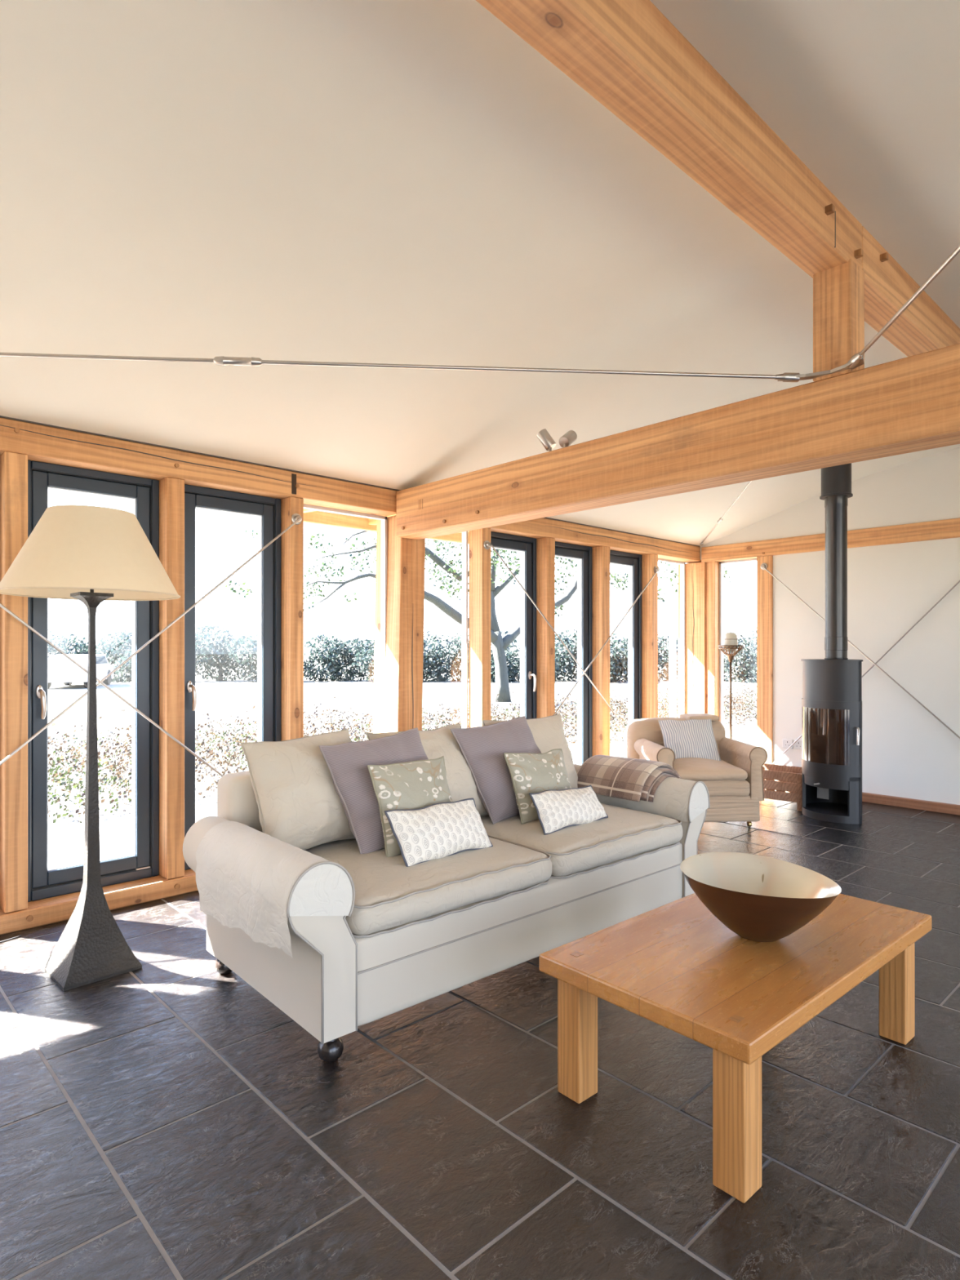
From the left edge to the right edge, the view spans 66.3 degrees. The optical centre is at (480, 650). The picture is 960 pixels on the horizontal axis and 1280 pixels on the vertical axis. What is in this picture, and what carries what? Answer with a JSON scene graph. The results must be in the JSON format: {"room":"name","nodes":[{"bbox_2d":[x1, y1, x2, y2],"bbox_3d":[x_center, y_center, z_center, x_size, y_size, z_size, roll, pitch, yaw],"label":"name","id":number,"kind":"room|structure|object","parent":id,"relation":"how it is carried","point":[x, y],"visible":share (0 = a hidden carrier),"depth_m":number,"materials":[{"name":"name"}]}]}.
{"room":"living room","nodes":[
{"label":"living room","id":0,"kind":"room"},
{"bbox_2d":[0,0,959,546],"bbox_3d":[0.723,-1.427,2.226,10.700,0.739,7.700,0,0,-43],"label":"ceiling","id":1,"kind":"structure","parent":0,"point":[415,182],"depth_m":2.62,"materials":[{"name":"beige paint"}]},
{"bbox_2d":[303,508,315,512],"bbox_3d":[-1.099,-1.042,5.151,0.050,0.145,0.860,0,0,-43],"label":"trim","id":2,"kind":"structure","parent":1,"relation":"attached to","point":[304,509],"depth_m":5.29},
{"bbox_2d":[368,514,395,524],"bbox_3d":[-0.588,-1.042,5.630,0.050,0.145,0.860,0,0,-43],"label":"trim","id":3,"kind":"structure","parent":1,"relation":"attached to","point":[371,522],"depth_m":5.88,"materials":[{"name":"beige wood"}]},
{"bbox_2d":[303,511,468,544],"bbox_3d":[-1.861,-1.048,5.057,10.600,0.145,0.045,0,0,-43],"label":"trim","id":4,"kind":"structure","parent":1,"relation":"attached to","point":[320,517],"depth_m":5.79,"materials":[{"name":"beige wood"}]},
{"bbox_2d":[657,577,676,717],"bbox_3d":[2.161,0.162,8.801,0.099,2.336,0.642,0,0,45],"label":"downpipe","id":5,"kind":"object","parent":4,"relation":"attached to","point":[663,584],"visible":0.65,"depth_m":8.95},
{"bbox_2d":[475,0,863,278],"bbox_3d":[-0.766,-1.549,0.817,6.000,0.202,0.180,0,0,-43],"label":"ridge beam","id":6,"kind":"structure","parent":1,"relation":"attached to","point":[626,55],"depth_m":2.03,"materials":[{"name":"brown wood"}]},
{"bbox_2d":[862,226,959,356],"bbox_3d":[2.775,-1.549,4.131,3.700,0.202,0.175,0,0,-43],"label":"ridge beam","id":7,"kind":"structure","parent":1,"relation":"attached to","point":[923,326],"depth_m":3.21,"materials":[{"name":"brown wood"}]},
{"bbox_2d":[0,798,959,1279],"bbox_3d":[0.800,1.310,1.983,9.880,0.061,6.400,0,0,-43],"label":"floor","id":8,"kind":"structure","parent":0,"point":[164,1118],"depth_m":1.96,"materials":[{"name":"tile"}]},
{"bbox_2d":[0,935,21,942],"bbox_3d":[-2.251,1.276,3.098,0.551,0.005,0.037,0,0,-41],"label":"cable","id":9,"kind":"object","parent":8,"relation":"on","point":[19,935],"visible":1,"depth_m":3.25,"materials":[{"name":"silver metal"}]},
{"bbox_2d":[0,505,180,991],"bbox_3d":[-1.566,0.361,2.966,0.663,1.838,0.663,0,0,45],"label":"floor lamp","id":10,"kind":"object","parent":8,"relation":"on","point":[90,555],"visible":1,"depth_m":2.87,"materials":[{"name":"fabric"}]},
{"bbox_2d":[70,591,113,597],"bbox_3d":[-1.566,-0.225,2.966,0.124,0.014,0.124,0,0,45],"label":"tray","id":11,"kind":"object","parent":10,"relation":"on","point":[79,594],"depth_m":2.92,"materials":[{"name":"metal"}]},
{"bbox_2d":[182,764,710,1062],"bbox_3d":[-0.038,0.881,3.240,2.256,0.797,0.998,0,0,-41],"label":"sofa","id":12,"kind":"object","parent":8,"relation":"on","point":[340,939],"visible":0.73,"depth_m":2.61,"materials":[{"name":"fabric"}]},
{"bbox_2d":[240,728,355,849],"bbox_3d":[-0.659,0.559,2.958,0.549,0.450,0.301,0,0,-43],"label":"cushion","id":13,"kind":"object","parent":12,"relation":"on","point":[299,803],"visible":0.64,"depth_m":2.83,"materials":[{"name":"fabric"}]},
{"bbox_2d":[319,727,428,853],"bbox_3d":[-0.361,0.563,3.005,0.558,0.456,0.259,0,0,-43],"label":"cushion","id":14,"kind":"object","parent":12,"relation":"on","point":[347,763],"visible":0.58,"depth_m":2.87,"materials":[{"name":"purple fabric"}]},
{"bbox_2d":[367,755,453,857],"bbox_3d":[-0.241,0.610,2.922,0.440,0.349,0.154,0,0,-43],"label":"cushion","id":15,"kind":"object","parent":12,"relation":"on","point":[420,784],"visible":0.58,"depth_m":2.85,"materials":[{"name":"fabric"}]},
{"bbox_2d":[366,723,488,815],"bbox_3d":[-0.220,0.569,3.348,0.583,0.434,0.287,0,0,-43],"label":"cushion","id":16,"kind":"object","parent":12,"relation":"on","point":[439,742],"visible":0.29,"depth_m":3.33,"materials":[{"name":"fabric"}]},
{"bbox_2d":[304,837,551,935],"bbox_3d":[-0.306,0.844,2.900,0.936,0.145,0.835,0,0,-41],"label":"seat cushion","id":17,"kind":"object","parent":12,"relation":"on","point":[391,897],"depth_m":2.62,"materials":[{"name":"fabric"}]},
{"bbox_2d":[384,797,493,866],"bbox_3d":[-0.142,0.689,2.820,0.474,0.205,0.135,0,0,-43],"label":"cushion","id":18,"kind":"object","parent":12,"relation":"on","point":[439,830],"visible":1,"depth_m":2.76,"materials":[{"name":"white fabric"}]},
{"bbox_2d":[449,715,541,824],"bbox_3d":[0.138,0.558,3.519,0.581,0.457,0.265,0,0,-43],"label":"cushion","id":19,"kind":"object","parent":12,"relation":"on","point":[483,748],"visible":0.64,"depth_m":3.39,"materials":[{"name":"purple fabric"}]},
{"bbox_2d":[481,714,577,787],"bbox_3d":[0.290,0.566,3.840,0.580,0.431,0.284,0,0,-41],"label":"cushion","id":20,"kind":"object","parent":12,"relation":"on","point":[548,732],"visible":0.34,"depth_m":3.87,"materials":[{"name":"fabric"}]},
{"bbox_2d":[503,748,571,824],"bbox_3d":[0.296,0.619,3.432,0.429,0.317,0.152,0,0,-43],"label":"cushion","id":21,"kind":"object","parent":12,"relation":"on","point":[530,773],"visible":0.8,"depth_m":3.35,"materials":[{"name":"fabric"}]},
{"bbox_2d":[528,785,608,835],"bbox_3d":[0.401,0.699,3.280,0.430,0.171,0.143,0,0,-43],"label":"cushion","id":22,"kind":"object","parent":12,"relation":"on","point":[557,810],"visible":1,"depth_m":3.22,"materials":[{"name":"white fabric"}]},
{"bbox_2d":[480,803,682,876],"bbox_3d":[0.379,0.836,3.501,0.914,0.159,0.836,0,0,-41],"label":"seat cushion","id":23,"kind":"object","parent":12,"relation":"on","point":[631,833],"depth_m":3.21,"materials":[{"name":"fabric"}]},
{"bbox_2d":[577,755,681,802],"bbox_3d":[0.785,0.655,3.859,0.335,0.185,0.538,0,0,-43],"label":"blanket","id":24,"kind":"object","parent":12,"relation":"on","point":[636,780],"visible":0.95,"depth_m":3.75,"materials":[{"name":"brown fabric"}]},
{"bbox_2d":[625,713,767,826],"bbox_3d":[1.631,0.899,5.679,0.841,0.761,0.879,0,0,-4],"label":"armchair","id":25,"kind":"object","parent":8,"relation":"on","point":[734,783],"visible":0.62,"depth_m":5.30,"materials":[{"name":"beige fabric"}]},
{"bbox_2d":[657,719,720,760],"bbox_3d":[1.615,0.691,5.673,0.430,0.321,0.215,0,0,2],"label":"cushion","id":26,"kind":"object","parent":25,"relation":"on","point":[692,738],"visible":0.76,"depth_m":5.63,"materials":[{"name":"grey fabric"}]},
{"bbox_2d":[673,757,747,781],"bbox_3d":[1.639,0.873,5.564,0.574,0.132,0.645,0,0,-4],"label":"seat cushion","id":27,"kind":"object","parent":25,"relation":"on","point":[695,769],"depth_m":5.30,"materials":[{"name":"beige fabric"}]},
{"bbox_2d":[718,631,742,738],"bbox_3d":[2.268,0.554,6.647,0.260,1.452,0.260,0,0,-43],"label":"light","id":28,"kind":"object","parent":8,"relation":"on","point":[731,640],"visible":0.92,"depth_m":6.61,"materials":[{"name":"brown metal"}]},
{"bbox_2d":[725,653,735,662],"bbox_3d":[2.263,0.061,6.635,0.092,0.078,0.092,0,0,-43],"label":"socket","id":29,"kind":"object","parent":28,"relation":"attached to","point":[730,656],"depth_m":6.61,"materials":[{"name":"brown metal"}]},
{"bbox_2d":[539,893,931,1203],"bbox_3d":[0.839,1.080,2.292,1.208,0.401,0.655,0,0,-42],"label":"coffee table","id":30,"kind":"object","parent":8,"relation":"on","point":[674,966],"visible":0.88,"depth_m":2.07,"materials":[{"name":"brown wood"}]},
{"bbox_2d":[680,852,841,942],"bbox_3d":[0.857,0.780,2.267,0.463,0.200,0.463,0,0,-43],"label":"bowl","id":31,"kind":"object","parent":30,"relation":"on","point":[758,898],"visible":1,"depth_m":2.26,"materials":[{"name":"brown metal"}]},
{"bbox_2d":[756,555,773,764],"bbox_3d":[2.730,0.194,6.963,0.154,2.172,0.150,0,0,-43],"label":"timber post","id":32,"kind":"object","parent":8,"relation":"on","point":[764,579],"visible":0.48,"depth_m":6.90,"materials":[{"name":"brown wood"}]},
{"bbox_2d":[760,563,959,738],"bbox_3d":[3.366,0.158,6.144,0.037,1.972,2.133,0,0,-43],"label":"rod","id":33,"kind":"object","parent":32,"relation":"attached to","point":[764,566],"visible":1,"depth_m":6.21,"materials":[{"name":"silver metal"}]},
{"bbox_2d":[772,580,959,764],"bbox_3d":[3.303,0.145,6.212,0.012,1.978,1.859,0,0,-43],"label":"rod","id":34,"kind":"object","parent":32,"relation":"attached to","point":[951,588],"visible":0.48,"depth_m":6.05,"materials":[{"name":"silver metal"}]},
{"bbox_2d":[762,763,802,811],"bbox_3d":[2.506,1.131,6.174,0.500,0.297,0.380,0,0,41],"label":"wicker basket","id":35,"kind":"object","parent":8,"relation":"on","point":[780,782],"visible":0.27,"depth_m":6.00,"materials":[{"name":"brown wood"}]},
{"bbox_2d":[800,462,862,824],"bbox_3d":[2.735,-0.140,5.713,0.445,2.840,0.565,0,0,30],"label":"wood stove","id":36,"kind":"object","parent":8,"relation":"on","point":[832,698],"visible":1,"depth_m":5.60,"materials":[{"name":"black paint"}]},
{"bbox_2d":[555,541,591,764],"bbox_3d":[0.725,0.142,6.236,0.620,2.099,0.090,0,0,-43],"label":"window frame","id":37,"kind":"structure","parent":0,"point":[583,554],"depth_m":6.37,"materials":[{"name":"metal"}]},
{"bbox_2d":[684,447,959,804],"bbox_3d":[4.324,-0.172,5.319,0.200,3.004,6.450,0,0,-43],"label":"wall","id":38,"kind":"structure","parent":0,"point":[907,752],"depth_m":6.12,"materials":[{"name":"white paint"}]},
{"bbox_2d":[27,460,159,902],"bbox_3d":[-1.943,0.142,3.699,0.628,2.099,0.145,0,0,-43],"label":"window frame","id":39,"kind":"structure","parent":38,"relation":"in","point":[44,882],"depth_m":3.72,"materials":[{"name":"metal"}]},
{"bbox_2d":[0,869,198,934],"bbox_3d":[-1.384,1.236,4.168,9.680,0.088,0.224,0,0,-43],"label":"wooden sill beam","id":40,"kind":"structure","parent":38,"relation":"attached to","point":[54,909],"depth_m":3.63,"materials":[{"name":"brown wood"}]},
{"bbox_2d":[0,451,27,913],"bbox_3d":[-2.170,0.141,3.414,0.092,2.097,0.150,0,0,-43],"label":"timber post","id":41,"kind":"object","parent":40,"relation":"on","point":[13,465],"visible":1,"depth_m":3.36,"materials":[{"name":"brown wood"}]},
{"bbox_2d":[159,476,184,879],"bbox_3d":[-1.644,0.141,3.906,0.092,2.097,0.150,0,0,-43],"label":"timber post","id":42,"kind":"object","parent":40,"relation":"on","point":[171,490],"visible":0.96,"depth_m":3.85,"materials":[{"name":"brown wood"}]},
{"bbox_2d":[280,496,303,741],"bbox_3d":[-1.129,0.141,4.389,0.087,2.097,0.150,0,0,-43],"label":"timber post","id":43,"kind":"object","parent":40,"relation":"on","point":[292,540],"visible":0.58,"depth_m":4.34,"materials":[{"name":"brown wood"}]},
{"bbox_2d":[0,513,302,765],"bbox_3d":[-1.835,0.127,3.589,2.178,1.874,0.053,0,0,-43],"label":"rod","id":44,"kind":"object","parent":43,"relation":"attached to","point":[296,518],"visible":1,"depth_m":3.74,"materials":[{"name":"silver metal"}]},
{"bbox_2d":[373,515,425,733],"bbox_3d":[-0.556,0.141,5.019,0.252,2.098,0.295,0,0,-43],"label":"timber post","id":45,"kind":"object","parent":40,"relation":"on","point":[398,697],"visible":0.67,"depth_m":4.92,"materials":[{"name":"brown wood"}]},
{"bbox_2d":[488,517,702,563],"bbox_3d":[0.894,-0.980,6.285,3.780,0.146,0.190,0,0,-43],"label":"wall plate","id":46,"kind":"object","parent":45,"relation":"on","point":[562,531],"visible":0.66,"depth_m":6.31,"materials":[{"name":"brown wood"}]},
{"bbox_2d":[468,527,490,728],"bbox_3d":[-0.001,0.141,5.446,0.090,2.097,0.150,0,0,-43],"label":"timber post","id":47,"kind":"object","parent":40,"relation":"on","point":[479,557],"visible":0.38,"depth_m":5.40,"materials":[{"name":"brown wood"}]},
{"bbox_2d":[483,540,626,729],"bbox_3d":[0.840,0.162,6.096,2.186,1.944,0.053,0,0,-43],"label":"rod","id":48,"kind":"object","parent":47,"relation":"attached to","point":[486,544],"visible":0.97,"depth_m":5.75,"materials":[{"name":"silver metal"}]},
{"bbox_2d":[536,537,555,718],"bbox_3d":[0.518,0.141,5.933,0.097,2.097,0.150,0,0,-43],"label":"timber post","id":49,"kind":"object","parent":40,"relation":"on","point":[545,546],"visible":0.56,"depth_m":5.88,"materials":[{"name":"brown wood"}]},
{"bbox_2d":[591,546,609,756],"bbox_3d":[1.046,0.141,6.427,0.108,2.097,0.150,0,0,-43],"label":"timber post","id":50,"kind":"object","parent":40,"relation":"on","point":[600,554],"visible":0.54,"depth_m":6.38,"materials":[{"name":"brown wood"}]},
{"bbox_2d":[641,553,657,719],"bbox_3d":[1.589,0.141,6.936,0.101,2.097,0.150,0,0,-43],"label":"timber post","id":51,"kind":"object","parent":40,"relation":"on","point":[650,595],"visible":0.58,"depth_m":6.88,"materials":[{"name":"brown wood"}]},
{"bbox_2d":[553,566,659,715],"bbox_3d":[0.881,0.156,6.144,2.196,1.897,0.037,0,0,-43],"label":"rod","id":52,"kind":"object","parent":51,"relation":"attached to","point":[656,569],"visible":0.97,"depth_m":6.35,"materials":[{"name":"silver metal"}]},
{"bbox_3d":[-2.679,0.142,2.937,0.095,2.097,0.150,0,0,-43],"label":"timber post","id":53,"kind":"object","parent":40,"relation":"on","visible":0},
{"bbox_2d":[0,603,222,777],"bbox_3d":[-1.851,0.145,3.570,2.128,1.839,0.012,0,0,-43],"label":"rod","id":54,"kind":"object","parent":53,"relation":"attached to","point":[2,606],"visible":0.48,"depth_m":3.60,"materials":[{"name":"silver metal"}]},
{"bbox_2d":[184,484,280,870],"bbox_3d":[-1.422,0.142,4.187,0.616,2.099,0.145,0,0,-43],"label":"window frame","id":55,"kind":"structure","parent":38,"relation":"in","point":[267,509],"depth_m":4.31,"materials":[{"name":"metal"}]},
{"bbox_2d":[303,504,386,679],"bbox_3d":[-0.907,0.142,4.741,0.720,2.099,0.050,0,0,-43],"label":"window","id":56,"kind":"structure","parent":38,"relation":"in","point":[383,519],"depth_m":4.96,"materials":[{"name":"metal"}]},
{"bbox_2d":[462,531,467,728],"bbox_3d":[-0.305,0.142,5.305,0.548,2.099,0.050,0,0,-43],"label":"window","id":57,"kind":"structure","parent":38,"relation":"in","point":[464,535],"depth_m":5.47,"materials":[{"name":"metal"}]},
{"bbox_2d":[490,531,536,719],"bbox_3d":[0.222,0.142,5.726,0.618,2.099,0.145,0,0,-43],"label":"door","id":58,"kind":"structure","parent":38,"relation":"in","point":[526,546],"depth_m":5.88,"materials":[{"name":"metal"}]},
{"bbox_2d":[609,550,641,723],"bbox_3d":[1.264,0.142,6.741,0.640,2.099,0.090,0,0,-43],"label":"door","id":59,"kind":"structure","parent":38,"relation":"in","point":[633,561],"depth_m":6.89,"materials":[{"name":"metal"}]},
{"bbox_2d":[657,558,684,714],"bbox_3d":[1.819,0.142,7.296,0.728,2.099,0.050,0,0,-43],"label":"window","id":60,"kind":"structure","parent":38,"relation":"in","point":[682,564],"depth_m":7.53,"materials":[{"name":"metal"}]},
{"bbox_2d":[678,562,706,717],"bbox_3d":[2.220,0.147,7.544,0.204,2.085,0.305,0,0,-43],"label":"timber post","id":61,"kind":"object","parent":38,"relation":"attached to","point":[695,572],"visible":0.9,"depth_m":7.45,"materials":[{"name":"brown wood"}]},
{"bbox_2d":[706,561,724,726],"bbox_3d":[2.368,0.147,7.403,0.180,2.085,0.097,0,0,-43],"label":"timber post","id":62,"kind":"object","parent":38,"relation":"attached to","point":[712,567],"visible":0.46,"depth_m":7.34,"materials":[{"name":"brown wood"}]},
{"bbox_2d":[719,558,756,724],"bbox_3d":[2.566,0.151,7.214,0.050,2.087,0.440,0,0,-43],"label":"window","id":63,"kind":"structure","parent":38,"relation":"in","point":[721,563],"depth_m":7.36,"materials":[{"name":"metal"}]},
{"bbox_2d":[701,533,825,562],"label":"wall plate","id":64,"kind":"object","parent":38,"relation":"attached to","point":[811,543],"depth_m":6.91,"materials":[{"name":"brown wood"}]},
{"bbox_2d":[782,738,792,748],"bbox_3d":[2.829,0.853,6.758,0.014,0.085,0.095,0,0,-43],"label":"wall socket","id":65,"kind":"object","parent":38,"relation":"attached to","point":[787,743],"visible":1,"depth_m":6.76,"materials":[{"name":"white plastic"}]},
{"bbox_2d":[794,739,801,749],"bbox_3d":[2.900,0.853,6.682,0.014,0.085,0.087,0,0,-43],"label":"wall socket","id":66,"kind":"object","parent":38,"relation":"attached to","point":[797,745],"visible":0.78,"depth_m":6.68,"materials":[{"name":"white plastic"}]},
{"bbox_2d":[847,518,959,548],"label":"wall plate","id":67,"kind":"object","parent":38,"relation":"attached to","point":[925,531],"depth_m":6.03,"materials":[{"name":"brown wood"}]},
{"bbox_2d":[862,791,959,815],"bbox_3d":[4.658,1.244,4.775,0.057,0.072,5.200,0,0,-43],"label":"baseboard","id":68,"kind":"structure","parent":38,"relation":"attached to","point":[948,808],"depth_m":5.97,"materials":[{"name":"brown wood"}]},
{"bbox_3d":[2.984,0.030,-0.493,9.680,2.500,0.200,0,0,-43],"label":"wall","id":69,"kind":"structure","parent":0,"visible":0},
{"bbox_2d":[395,343,959,539],"bbox_3d":[1.624,-0.890,2.594,0.202,0.296,6.165,0,0,-43],"label":"tie beam","id":70,"kind":"structure","parent":69,"relation":"attached to","point":[912,403],"depth_m":3.12,"materials":[{"name":"brown wood"}]},
{"bbox_2d":[536,428,555,451],"bbox_3d":[0.355,-1.112,3.921,0.107,0.145,0.064,0,0,19],"label":"spotlight","id":71,"kind":"object","parent":70,"relation":"on","point":[544,437],"visible":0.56,"depth_m":3.90,"materials":[{"name":"silver metal"}]},
{"bbox_2d":[559,430,577,447],"bbox_3d":[0.461,-1.103,3.865,0.064,0.128,0.123,0,0,37],"label":"spotlight","id":72,"kind":"object","parent":70,"relation":"on","point":[569,437],"visible":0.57,"depth_m":3.84,"materials":[{"name":"silver metal"}]},
{"bbox_2d":[700,480,752,545],"bbox_3d":[1.804,-1.067,5.182,0.030,0.036,4.461,0,0,11],"label":"rod","id":73,"kind":"object","parent":70,"relation":"attached to","point":[720,519],"visible":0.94,"depth_m":5.62,"materials":[{"name":"silver metal"}]},
{"bbox_2d":[813,258,864,381],"bbox_3d":[1.380,-1.249,2.827,0.140,0.422,0.140,0,0,-43],"label":"post","id":74,"kind":"object","parent":70,"relation":"on","point":[838,291],"visible":0.76,"depth_m":2.77,"materials":[{"name":"brown wood"}]},
{"bbox_2d":[777,355,864,381],"bbox_3d":[1.293,-1.055,2.779,0.310,0.012,0.112,0,0,42],"label":"gusset plate","id":75,"kind":"object","parent":74,"relation":"attached to","point":[811,375],"visible":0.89,"depth_m":2.78,"materials":[{"name":"silver metal"}]},
{"bbox_2d":[0,352,799,382],"bbox_3d":[-0.841,-1.057,2.694,4.146,0.039,0.035,0,0,-4],"label":"rod","id":76,"kind":"object","parent":75,"relation":"attached to","point":[222,361],"visible":1,"depth_m":2.72,"materials":[{"name":"silver metal"}]},
{"bbox_2d":[848,244,959,368],"bbox_3d":[1.084,-1.063,0.652,0.035,0.038,4.168,0,0,8],"label":"rod","id":77,"kind":"object","parent":75,"relation":"attached to","point":[860,355],"visible":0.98,"depth_m":2.26,"materials":[{"name":"silver metal"}]},
{"bbox_3d":[-4.506,0.143,1.226,1.100,2.099,0.150,0,0,-43],"label":"wall","id":78,"kind":"structure","parent":0,"visible":0},
{"bbox_2d":[0,417,398,516],"bbox_3d":[-2.743,-0.980,2.877,5.930,0.146,0.190,0,0,-43],"label":"wall plate","id":79,"kind":"object","parent":78,"relation":"on","point":[41,443],"visible":0.96,"depth_m":3.87,"materials":[{"name":"brown wood"}]},
{"bbox_2d":[0,415,699,546],"bbox_3d":[-1.373,-1.063,4.157,9.680,0.020,0.175,0,0,-43],"label":"trim","id":80,"kind":"structure","parent":78,"relation":"attached to","point":[1,416],"depth_m":4.04,"materials":[{"name":"brown wood"}]},
{"label":"outside","id":81,"kind":"structure","parent":0,"visible":0},
{"bbox_2d":[48,652,756,827],"bbox_3d":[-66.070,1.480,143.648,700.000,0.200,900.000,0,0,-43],"label":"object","id":82,"kind":"structure","parent":81,"point":[218,699],"depth_m":17.49,"materials":[{"name":"plant"}]},
{"bbox_2d":[48,632,97,681],"bbox_3d":[-19.446,0.402,33.029,4.535,2.682,3.908,0,0,-43],"label":"tree","id":83,"kind":"object","parent":82,"relation":"on","point":[64,646],"visible":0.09,"depth_m":33.37,"materials":[{"name":"green plant"}]},
{"bbox_2d":[48,653,113,688],"bbox_3d":[-15.600,0.755,28.500,1.640,1.250,4.100,0,0,-13],"label":"parked car","id":84,"kind":"object","parent":82,"relation":"on","point":[60,668],"visible":0.71,"depth_m":27.45,"materials":[{"name":"white paint"}]},
{"bbox_2d":[65,630,132,679],"bbox_3d":[-17.399,0.316,35.070,4.653,2.756,3.738,0,0,-43],"label":"tree","id":85,"kind":"object","parent":82,"relation":"on","point":[114,643],"visible":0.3,"depth_m":34.27,"materials":[{"name":"green plant"}]},
{"bbox_2d":[111,647,132,682],"bbox_3d":[-14.592,0.627,33.080,3.929,2.298,3.413,0,0,-43],"label":"tree","id":86,"kind":"object","parent":82,"relation":"on","point":[125,671],"visible":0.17,"depth_m":31.57,"materials":[{"name":"green plant"}]},
{"bbox_2d":[195,625,257,680],"bbox_3d":[-12.417,0.259,33.968,4.414,2.945,3.712,0,0,-43],"label":"tree","id":87,"kind":"object","parent":82,"relation":"on","point":[215,654],"visible":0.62,"depth_m":33.45,"materials":[{"name":"green plant"}]},
{"bbox_2d":[226,634,313,682],"bbox_3d":[-9.252,0.444,33.096,4.270,2.591,3.447,0,0,-43],"label":"tree","id":88,"kind":"object","parent":82,"relation":"on","point":[252,661],"visible":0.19,"depth_m":32.39,"materials":[{"name":"green plant"}]},
{"bbox_2d":[48,743,626,867],"bbox_3d":[-1.511,1.355,5.635,13.500,0.090,2.010,0,0,-43],"label":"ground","id":89,"kind":"structure","parent":82,"relation":"on","point":[66,842],"depth_m":5.17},
{"bbox_2d":[303,633,374,681],"bbox_3d":[-6.617,0.440,34.042,3.306,2.496,3.006,0,0,-43],"label":"bush","id":90,"kind":"object","parent":82,"relation":"on","point":[335,655],"visible":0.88,"depth_m":33.55,"materials":[{"name":"green plant"}]},
{"bbox_2d":[351,639,433,682],"bbox_3d":[-4.137,0.462,33.119,3.822,2.120,3.377,0,0,-43],"label":"bush","id":91,"kind":"object","parent":82,"relation":"on","point":[367,662],"visible":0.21,"depth_m":32.16,"materials":[{"name":"green plant"}]},
{"bbox_2d":[48,673,756,827],"bbox_3d":[-0.501,0.914,10.393,20.589,0.946,3.469,0,0,-43],"label":"wildflowers","id":92,"kind":"object","parent":82,"relation":"on","point":[203,755],"visible":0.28,"depth_m":8.91,"materials":[{"name":"white plant"}]},
{"bbox_2d":[48,691,756,823],"bbox_3d":[-0.493,1.139,10.402,20.602,0.478,3.468,0,0,-43],"label":"bushes","id":93,"kind":"object","parent":82,"relation":"on","point":[76,775],"visible":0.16,"depth_m":7.83,"materials":[{"name":"green plant"}]},
{"bbox_2d":[422,631,468,682],"bbox_3d":[-2.260,0.468,33.911,3.924,2.778,4.008,0,0,-31],"label":"bush","id":94,"kind":"object","parent":82,"relation":"on","point":[439,653],"visible":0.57,"depth_m":33.17,"materials":[{"name":"green plant"}]},
{"bbox_2d":[225,529,732,702],"bbox_3d":[-0.128,-1.540,19.100,13.200,5.869,4.996,0,0,-9],"label":"oak tree","id":95,"kind":"object","parent":82,"relation":"on","point":[499,644],"visible":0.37,"depth_m":19.61,"materials":[{"name":"grey plant"}]},
{"bbox_2d":[449,630,519,682],"bbox_3d":[0.783,0.399,33.082,3.803,2.679,3.457,0,0,-43],"label":"bush","id":96,"kind":"object","parent":82,"relation":"on","point":[513,673],"visible":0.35,"depth_m":32.28,"materials":[{"name":"green plant"}]},
{"bbox_2d":[519,629,577,680],"bbox_3d":[3.410,0.358,33.833,4.130,2.741,3.158,0,0,-43],"label":"bush","id":97,"kind":"object","parent":82,"relation":"on","point":[563,659],"visible":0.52,"depth_m":33.29,"materials":[{"name":"green plant"}]},
{"bbox_2d":[575,633,627,682],"bbox_3d":[5.779,0.463,32.512,3.217,2.523,3.000,0,0,-43],"label":"bush","id":98,"kind":"object","parent":82,"relation":"on","point":[618,655],"visible":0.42,"depth_m":31.76,"materials":[{"name":"green plant"}]},
{"bbox_2d":[614,631,678,681],"bbox_3d":[8.950,0.413,35.042,5.433,2.620,4.426,0,0,-43],"label":"hedge","id":99,"kind":"object","parent":82,"relation":"on","point":[664,659],"visible":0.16,"depth_m":33.67,"materials":[{"name":"green plant"}]},
{"bbox_2d":[724,626,756,683],"bbox_3d":[12.374,0.281,33.123,4.279,3.043,3.715,0,0,-43],"label":"hedge","id":100,"kind":"object","parent":82,"relation":"on","point":[748,660],"visible":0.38,"depth_m":32.39,"materials":[{"name":"green plant"}]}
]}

